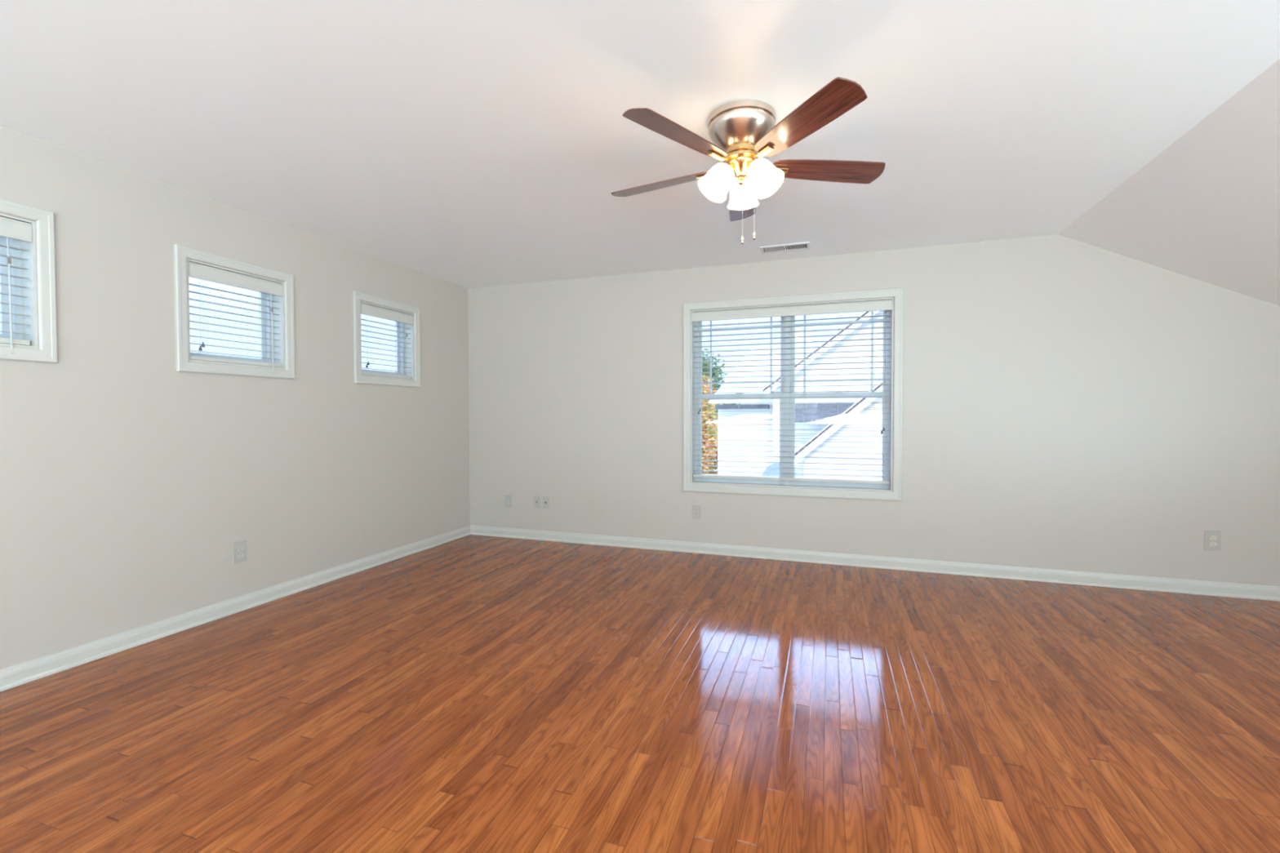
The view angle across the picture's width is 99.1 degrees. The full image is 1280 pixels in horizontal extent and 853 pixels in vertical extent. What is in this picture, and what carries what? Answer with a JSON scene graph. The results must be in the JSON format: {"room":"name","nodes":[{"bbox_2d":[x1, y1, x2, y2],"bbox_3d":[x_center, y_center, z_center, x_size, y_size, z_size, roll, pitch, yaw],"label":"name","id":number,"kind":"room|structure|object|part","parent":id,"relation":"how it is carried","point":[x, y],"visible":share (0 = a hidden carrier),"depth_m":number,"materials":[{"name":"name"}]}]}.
{"room":"empty bonus room","nodes":[
{"label":"empty bonus room","id":0,"kind":"room"},
{"bbox_2d":[0,124,470,669],"bbox_3d":[-3.200,-0.060,1.402,0.200,2.440,8.600,0,1,19],"label":"wall","id":1,"kind":"structure","parent":0,"point":[129,480],"depth_m":3.00,"materials":[{"name":"beige paint"}]},
{"bbox_2d":[0,198,57,363],"bbox_3d":[-2.904,-0.632,2.223,0.218,0.691,0.694,0,1,19],"label":"window","id":2,"kind":"structure","parent":1,"relation":"in","point":[42,310],"depth_m":2.47,"materials":[{"name":"grey paint"}]},
{"bbox_3d":[-2.949,-0.633,2.238,0.033,0.511,0.514,0,1,19],"label":"sash","id":3,"kind":"part","parent":2,"relation":"part of","materials":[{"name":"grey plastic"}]},
{"bbox_2d":[0,216,31,353],"bbox_3d":[-2.842,-0.608,2.202,0.086,0.593,0.550,0,1,19],"label":"window blind","id":4,"kind":"object","parent":2,"relation":"attached to","point":[9,228],"visible":0.99,"depth_m":2.40,"materials":[{"name":"grey paint"}]},
{"bbox_3d":[-2.755,-0.786,2.380,0.008,0.100,0.004,0,1,19],"label":"wand stem","id":5,"kind":"part","parent":4,"relation":"part of","materials":[{"name":"grey plastic"}]},
{"bbox_3d":[-2.856,-0.371,2.212,0.054,0.022,0.542,0,1,19],"label":"rail","id":6,"kind":"part","parent":4,"relation":"part of","materials":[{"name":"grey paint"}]},
{"bbox_3d":[-2.941,-0.633,2.236,0.080,0.551,0.554,0,1,19],"label":"frame","id":7,"kind":"part","parent":2,"relation":"part of","materials":[{"name":"grey plastic"}]},
{"bbox_2d":[173,244,294,378],"bbox_3d":[-2.516,-0.656,3.346,0.218,0.691,0.694,0,1,19],"label":"window","id":8,"kind":"structure","parent":1,"relation":"in","point":[183,255],"depth_m":3.36,"materials":[{"name":"grey paint"}]},
{"bbox_3d":[-2.561,-0.657,3.361,0.033,0.511,0.514,0,1,19],"label":"sash","id":9,"kind":"part","parent":8,"relation":"part of","materials":[{"name":"grey plastic"}]},
{"bbox_2d":[188,261,282,373],"bbox_3d":[-2.454,-0.632,3.325,0.086,0.593,0.550,0,1,19],"label":"window blind","id":10,"kind":"object","parent":8,"relation":"attached to","point":[197,271],"visible":0.88,"depth_m":3.29,"materials":[{"name":"grey paint"}]},
{"bbox_3d":[-2.504,-0.656,3.107,0.002,0.389,0.002,0,1,10],"label":"lift cord","id":11,"kind":"part","parent":10,"relation":"part of","materials":[{"name":"white fabric"}]},
{"bbox_3d":[-2.500,-0.668,3.120,0.002,0.367,0.002,1,1,28],"label":"lift cord","id":12,"kind":"part","parent":10,"relation":"part of","materials":[{"name":"white fabric"}]},
{"bbox_3d":[-2.526,-0.638,3.163,0.054,0.492,0.005,0,1,19],"label":"ladder cord","id":13,"kind":"part","parent":10,"relation":"part of","materials":[{"name":"white fabric"}]},
{"bbox_3d":[-2.468,-0.395,3.335,0.054,0.022,0.542,0,1,19],"label":"rail","id":14,"kind":"part","parent":10,"relation":"part of","materials":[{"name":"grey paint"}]},
{"bbox_3d":[-2.438,-0.643,3.418,0.054,0.492,0.005,0,1,19],"label":"ladder cord","id":15,"kind":"part","parent":10,"relation":"part of","materials":[{"name":"white fabric"}]},
{"bbox_3d":[-2.553,-0.656,3.358,0.080,0.551,0.554,0,1,19],"label":"frame","id":16,"kind":"part","parent":8,"relation":"part of","materials":[{"name":"grey plastic"}]},
{"bbox_2d":[0,525,470,692],"bbox_3d":[-3.091,1.116,1.389,0.026,0.087,8.600,0,1,19],"label":"baseboard","id":17,"kind":"structure","parent":1,"relation":"attached to","point":[14,676],"depth_m":3.05,"materials":[{"name":"grey paint"}]},
{"bbox_2d":[232,540,246,564],"bbox_3d":[-2.431,0.764,3.319,0.009,0.128,0.082,0,1,19],"label":"power outlet","id":18,"kind":"object","parent":1,"relation":"attached to","point":[239,548],"visible":1,"depth_m":3.31,"materials":[{"name":"grey plastic"}]},
{"bbox_2d":[237,546,243,551],"bbox_3d":[-2.429,0.744,3.318,0.004,0.029,0.033,0,1,19],"label":"receptacle","id":19,"kind":"object","parent":18,"relation":"attached to","point":[239,548],"depth_m":3.32,"materials":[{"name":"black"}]},
{"bbox_2d":[237,552,243,557],"bbox_3d":[-2.429,0.783,3.319,0.004,0.029,0.033,0,1,19],"label":"receptacle","id":20,"kind":"object","parent":18,"relation":"attached to","point":[239,554],"depth_m":3.32,"materials":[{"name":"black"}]},
{"bbox_2d":[352,290,420,387],"bbox_3d":[-2.129,-0.680,4.467,0.218,0.691,0.694,0,1,19],"label":"window","id":21,"kind":"structure","parent":1,"relation":"in","point":[358,298],"depth_m":4.57,"materials":[{"name":"grey paint"}]},
{"bbox_3d":[-2.173,-0.680,4.483,0.033,0.511,0.514,0,1,19],"label":"sash","id":22,"kind":"part","parent":21,"relation":"part of","materials":[{"name":"grey plastic"}]},
{"bbox_2d":[360,302,413,383],"bbox_3d":[-2.066,-0.656,4.446,0.086,0.593,0.550,0,1,19],"label":"window blind","id":23,"kind":"object","parent":21,"relation":"attached to","point":[366,309],"visible":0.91,"depth_m":4.43,"materials":[{"name":"grey paint"}]},
{"bbox_3d":[-2.139,-0.662,4.285,0.054,0.492,0.005,0,1,19],"label":"ladder cord","id":24,"kind":"part","parent":23,"relation":"part of","materials":[{"name":"white fabric"}]},
{"bbox_3d":[-2.081,-0.419,4.456,0.054,0.022,0.542,0,1,19],"label":"rail","id":25,"kind":"part","parent":23,"relation":"part of","materials":[{"name":"grey paint"}]},
{"bbox_3d":[-2.050,-0.667,4.540,0.054,0.492,0.005,0,1,19],"label":"ladder cord","id":26,"kind":"part","parent":23,"relation":"part of","materials":[{"name":"white fabric"}]},
{"bbox_3d":[-2.165,-0.680,4.480,0.080,0.551,0.554,0,1,19],"label":"frame","id":27,"kind":"part","parent":21,"relation":"part of","materials":[{"name":"grey plastic"}]},
{"bbox_2d":[0,534,1279,852],"bbox_3d":[0.371,1.278,0.197,7.750,0.200,9.000,0,1,19],"label":"floor","id":28,"kind":"structure","parent":0,"point":[471,693],"depth_m":2.12,"materials":[{"name":"red wood"}]},
{"bbox_2d":[0,0,1279,288],"bbox_3d":[-0.894,-1.368,0.577,5.085,0.200,9.000,0,1,19],"label":"ceiling","id":29,"kind":"structure","parent":0,"point":[467,144],"depth_m":2.23,"materials":[{"name":"white paint"}]},
{"bbox_2d":[610,76,885,244],"bbox_3d":[0.417,-1.040,2.352,1.202,0.533,1.196,0,1,19],"label":"ceiling fan","id":30,"kind":"object","parent":29,"relation":"hanging from","point":[739,129],"visible":1,"depth_m":2.23,"materials":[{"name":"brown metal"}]},
{"bbox_3d":[0.097,-1.107,2.502,0.502,0.037,0.135,1,1,29],"label":"blade","id":31,"kind":"part","parent":30,"relation":"part of","materials":[{"name":"brown wood"}]},
{"bbox_3d":[0.150,-1.099,2.057,0.502,0.037,0.135,-1,2,-43],"label":"blade","id":32,"kind":"part","parent":30,"relation":"part of","materials":[{"name":"brown wood"}]},
{"bbox_3d":[0.317,-1.024,2.283,0.150,0.152,0.142,0,1,19],"label":"lamp shade","id":33,"kind":"part","parent":30,"relation":"part of","materials":[{"name":"white glass"}]},
{"bbox_3d":[0.335,-1.043,2.289,0.067,0.083,0.058,0,1,19],"label":"bulb","id":34,"kind":"part","parent":30,"relation":"part of","materials":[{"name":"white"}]},
{"bbox_3d":[0.331,-1.107,2.226,0.139,0.043,0.030,-1,2,-43],"label":"blade arm","id":35,"kind":"part","parent":30,"relation":"part of","materials":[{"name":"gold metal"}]},
{"bbox_3d":[0.434,-0.955,2.314,0.002,0.302,0.001,0,1,19],"label":"pull chain","id":36,"kind":"part","parent":30,"relation":"part of","materials":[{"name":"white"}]},
{"bbox_3d":[0.504,-1.112,2.690,0.135,0.037,0.502,0,1,11],"label":"blade","id":37,"kind":"part","parent":30,"relation":"part of","materials":[{"name":"brown wood"}]},
{"bbox_3d":[0.456,-1.027,2.429,0.140,0.152,0.153,0,1,19],"label":"lamp shade","id":38,"kind":"part","parent":30,"relation":"part of","materials":[{"name":"white glass"}]},
{"bbox_3d":[0.484,-1.106,2.194,0.030,0.043,0.139,-1,1,-25],"label":"blade arm","id":39,"kind":"part","parent":30,"relation":"part of","materials":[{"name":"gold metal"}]},
{"bbox_3d":[0.499,-1.042,2.247,0.070,0.083,0.053,0,1,19],"label":"bulb","id":40,"kind":"part","parent":30,"relation":"part of","materials":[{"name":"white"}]},
{"bbox_3d":[0.511,-1.023,2.232,0.152,0.152,0.139,0,1,19],"label":"lamp shade","id":41,"kind":"part","parent":30,"relation":"part of","materials":[{"name":"white glass"}]},
{"bbox_3d":[0.562,-1.109,2.330,0.139,0.043,0.030,0,1,-7],"label":"blade arm","id":42,"kind":"part","parent":30,"relation":"part of","materials":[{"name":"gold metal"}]},
{"bbox_3d":[0.589,-1.097,1.970,0.135,0.037,0.502,-1,1,-25],"label":"blade","id":43,"kind":"part","parent":30,"relation":"part of","materials":[{"name":"brown wood"}]},
{"bbox_3d":[0.808,-1.106,2.361,0.502,0.037,0.135,0,1,-7],"label":"blade","id":44,"kind":"part","parent":30,"relation":"part of","materials":[{"name":"brown wood"}]},
{"bbox_2d":[759,241,810,253],"bbox_3d":[1.088,-1.340,4.097,0.358,0.009,0.162,0,1,19],"label":"ceiling vent","id":45,"kind":"object","parent":29,"relation":"in","point":[799,246],"visible":1,"depth_m":4.08,"materials":[{"name":"white metal"}]},
{"bbox_2d":[467,234,1279,586],"bbox_3d":[1.805,-0.130,4.327,7.750,2.440,0.200,0,1,19],"label":"wall","id":46,"kind":"structure","parent":0,"point":[1068,404],"depth_m":4.00,"materials":[{"name":"beige paint"}]},
{"bbox_2d":[505,495,511,506],"bbox_3d":[-1.280,0.725,5.301,0.070,0.116,0.009,0,1,19],"label":"power outlet","id":47,"kind":"object","parent":46,"relation":"attached to","point":[508,498],"visible":1,"depth_m":5.30,"materials":[{"name":"grey plastic"}]},
{"bbox_2d":[533,495,540,508],"bbox_3d":[-0.981,0.719,5.196,0.070,0.116,0.012,0,1,19],"label":"wall jack","id":48,"kind":"object","parent":46,"relation":"attached to","point":[536,499],"visible":1,"depth_m":5.19,"materials":[{"name":"grey plastic"}]},
{"bbox_2d":[542,496,549,508],"bbox_3d":[-0.892,0.720,5.165,0.070,0.116,0.012,0,1,19],"label":"wall jack","id":49,"kind":"object","parent":46,"relation":"attached to","point":[545,499],"visible":1,"depth_m":5.16,"materials":[{"name":"grey plastic"}]},
{"bbox_2d":[692,505,700,519],"bbox_3d":[0.483,0.734,4.692,0.072,0.116,0.009,0,1,19],"label":"power outlet","id":50,"kind":"object","parent":46,"relation":"attached to","point":[695,508],"visible":1,"depth_m":4.69,"materials":[{"name":"grey plastic"}]},
{"bbox_2d":[683,287,903,501],"bbox_3d":[1.216,-0.248,4.519,1.718,1.618,0.218,0,1,19],"label":"window","id":51,"kind":"structure","parent":46,"relation":"in","point":[893,491],"depth_m":4.49,"materials":[{"name":"grey paint"}]},
{"bbox_3d":[0.854,0.092,4.674,0.744,0.741,0.030,0,1,19],"label":"sash","id":52,"kind":"part","parent":51,"relation":"part of","materials":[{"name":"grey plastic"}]},
{"bbox_3d":[0.864,-0.597,4.693,0.744,0.727,0.025,0,1,19],"label":"sash","id":53,"kind":"part","parent":51,"relation":"part of","materials":[{"name":"grey plastic"}]},
{"bbox_2d":[692,299,892,484],"bbox_3d":[1.196,-0.268,4.462,1.558,1.414,0.075,0,1,19],"label":"window blind","id":54,"kind":"object","parent":51,"relation":"attached to","point":[886,304],"visible":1,"depth_m":4.42,"materials":[{"name":"grey paint"}]},
{"bbox_3d":[0.582,-0.256,4.685,0.005,1.362,0.054,0,1,19],"label":"ladder cord","id":55,"kind":"part","parent":54,"relation":"part of","materials":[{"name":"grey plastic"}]},
{"bbox_3d":[0.835,-0.255,4.598,0.005,1.362,0.054,0,1,19],"label":"ladder cord","id":56,"kind":"part","parent":54,"relation":"part of","materials":[{"name":"white fabric"}]},
{"bbox_3d":[1.083,-0.254,4.512,0.005,1.362,0.054,0,1,19],"label":"ladder cord","id":57,"kind":"part","parent":54,"relation":"part of","materials":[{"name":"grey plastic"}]},
{"bbox_3d":[1.201,0.428,4.486,1.550,0.022,0.054,0,1,19],"label":"rail","id":58,"kind":"part","parent":54,"relation":"part of","materials":[{"name":"grey paint"}]},
{"bbox_3d":[1.329,-0.252,4.427,0.005,1.362,0.054,0,1,19],"label":"ladder cord","id":59,"kind":"part","parent":54,"relation":"part of","materials":[{"name":"white fabric"}]},
{"bbox_3d":[1.577,-0.251,4.341,0.005,1.362,0.054,0,1,19],"label":"ladder cord","id":60,"kind":"part","parent":54,"relation":"part of","materials":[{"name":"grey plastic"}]},
{"bbox_3d":[1.825,-0.250,4.255,0.005,1.362,0.054,0,1,19],"label":"ladder cord","id":61,"kind":"part","parent":54,"relation":"part of","materials":[{"name":"white fabric"}]},
{"bbox_3d":[1.862,-0.438,4.197,0.002,0.927,0.002,1,1,28],"label":"lift cord","id":62,"kind":"part","parent":54,"relation":"part of","materials":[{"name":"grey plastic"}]},
{"bbox_3d":[1.875,-0.449,4.192,0.002,0.905,0.002,1,1,28],"label":"lift cord","id":63,"kind":"part","parent":54,"relation":"part of","materials":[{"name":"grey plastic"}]},
{"bbox_3d":[1.597,0.096,4.418,0.744,0.741,0.030,0,1,19],"label":"sash","id":64,"kind":"part","parent":51,"relation":"part of","materials":[{"name":"grey plastic"}]},
{"bbox_3d":[1.607,-0.594,4.436,0.744,0.727,0.025,0,1,19],"label":"sash","id":65,"kind":"part","parent":51,"relation":"part of","materials":[{"name":"grey plastic"}]},
{"bbox_2d":[470,525,1279,601],"bbox_3d":[1.770,1.048,4.245,7.350,0.087,0.026,0,1,19],"label":"baseboard","id":66,"kind":"structure","parent":46,"relation":"attached to","point":[1082,578],"depth_m":4.13,"materials":[{"name":"grey paint"}]},
{"bbox_2d":[1204,530,1221,551],"bbox_3d":[3.740,0.746,3.566,0.082,0.128,0.009,0,1,19],"label":"power outlet","id":67,"kind":"object","parent":46,"relation":"attached to","point":[1212,539],"visible":1,"depth_m":3.56,"materials":[{"name":"grey plastic"}]},
{"bbox_2d":[1209,535,1216,540],"bbox_3d":[3.740,0.727,3.564,0.033,0.029,0.004,0,1,19],"label":"receptacle","id":68,"kind":"object","parent":67,"relation":"attached to","point":[1211,537],"depth_m":3.56,"materials":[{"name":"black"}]},
{"bbox_2d":[1209,541,1216,546],"bbox_3d":[3.740,0.766,3.565,0.033,0.029,0.004,0,1,19],"label":"receptacle","id":69,"kind":"object","parent":67,"relation":"attached to","point":[1211,543],"depth_m":3.56,"materials":[{"name":"white plastic"}]},
{"bbox_2d":[1057,58,1279,306],"bbox_3d":[2.770,-0.695,-0.674,2.665,1.508,9.000,0,1,19],"label":"ceiling","id":70,"kind":"structure","parent":0,"point":[1206,208],"depth_m":2.88,"materials":[{"name":"white paint"}]},
{"label":"outside","id":71,"kind":"structure","parent":0,"visible":0},
{"bbox_3d":[5.788,3.556,34.829,85.000,0.200,59.700,0,1,19],"label":"ground","id":72,"kind":"structure","parent":71,"visible":0},
{"bbox_2d":[702,362,718,474],"bbox_3d":[2.771,0.329,24.474,2.881,7.345,2.654,0,1,10],"label":"tree","id":73,"kind":"object","parent":72,"relation":"on","point":[710,424],"visible":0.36,"depth_m":24.04,"materials":[{"name":"brown plant"}]},
{"bbox_2d":[702,348,729,422],"bbox_3d":[3.449,-0.479,30.530,4.400,8.057,3.373,0,1,19],"label":"tree","id":74,"kind":"object","parent":72,"relation":"on","point":[704,364],"visible":0.12,"depth_m":29.40,"materials":[{"name":"green plant"}]},
{"bbox_2d":[761,462,796,477],"bbox_3d":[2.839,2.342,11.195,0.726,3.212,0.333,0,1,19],"label":"car","id":75,"kind":"object","parent":72,"relation":"on","point":[775,464],"visible":0.12,"depth_m":11.34,"materials":[{"name":"blue"}]},
{"bbox_2d":[708,311,883,477],"bbox_3d":[8.133,-0.391,17.162,11.030,8.410,7.400,0,1,19],"label":"house","id":76,"kind":"structure","parent":72,"relation":"on","point":[820,411],"depth_m":15.65,"materials":[{"name":"white"}]},
{"bbox_2d":[795,381,882,479],"bbox_3d":[6.634,0.941,12.121,6.160,5.960,2.760,0,1,19],"label":"house","id":77,"kind":"structure","parent":72,"relation":"on","point":[857,410],"depth_m":11.71,"materials":[{"name":"beige"}]}
]}

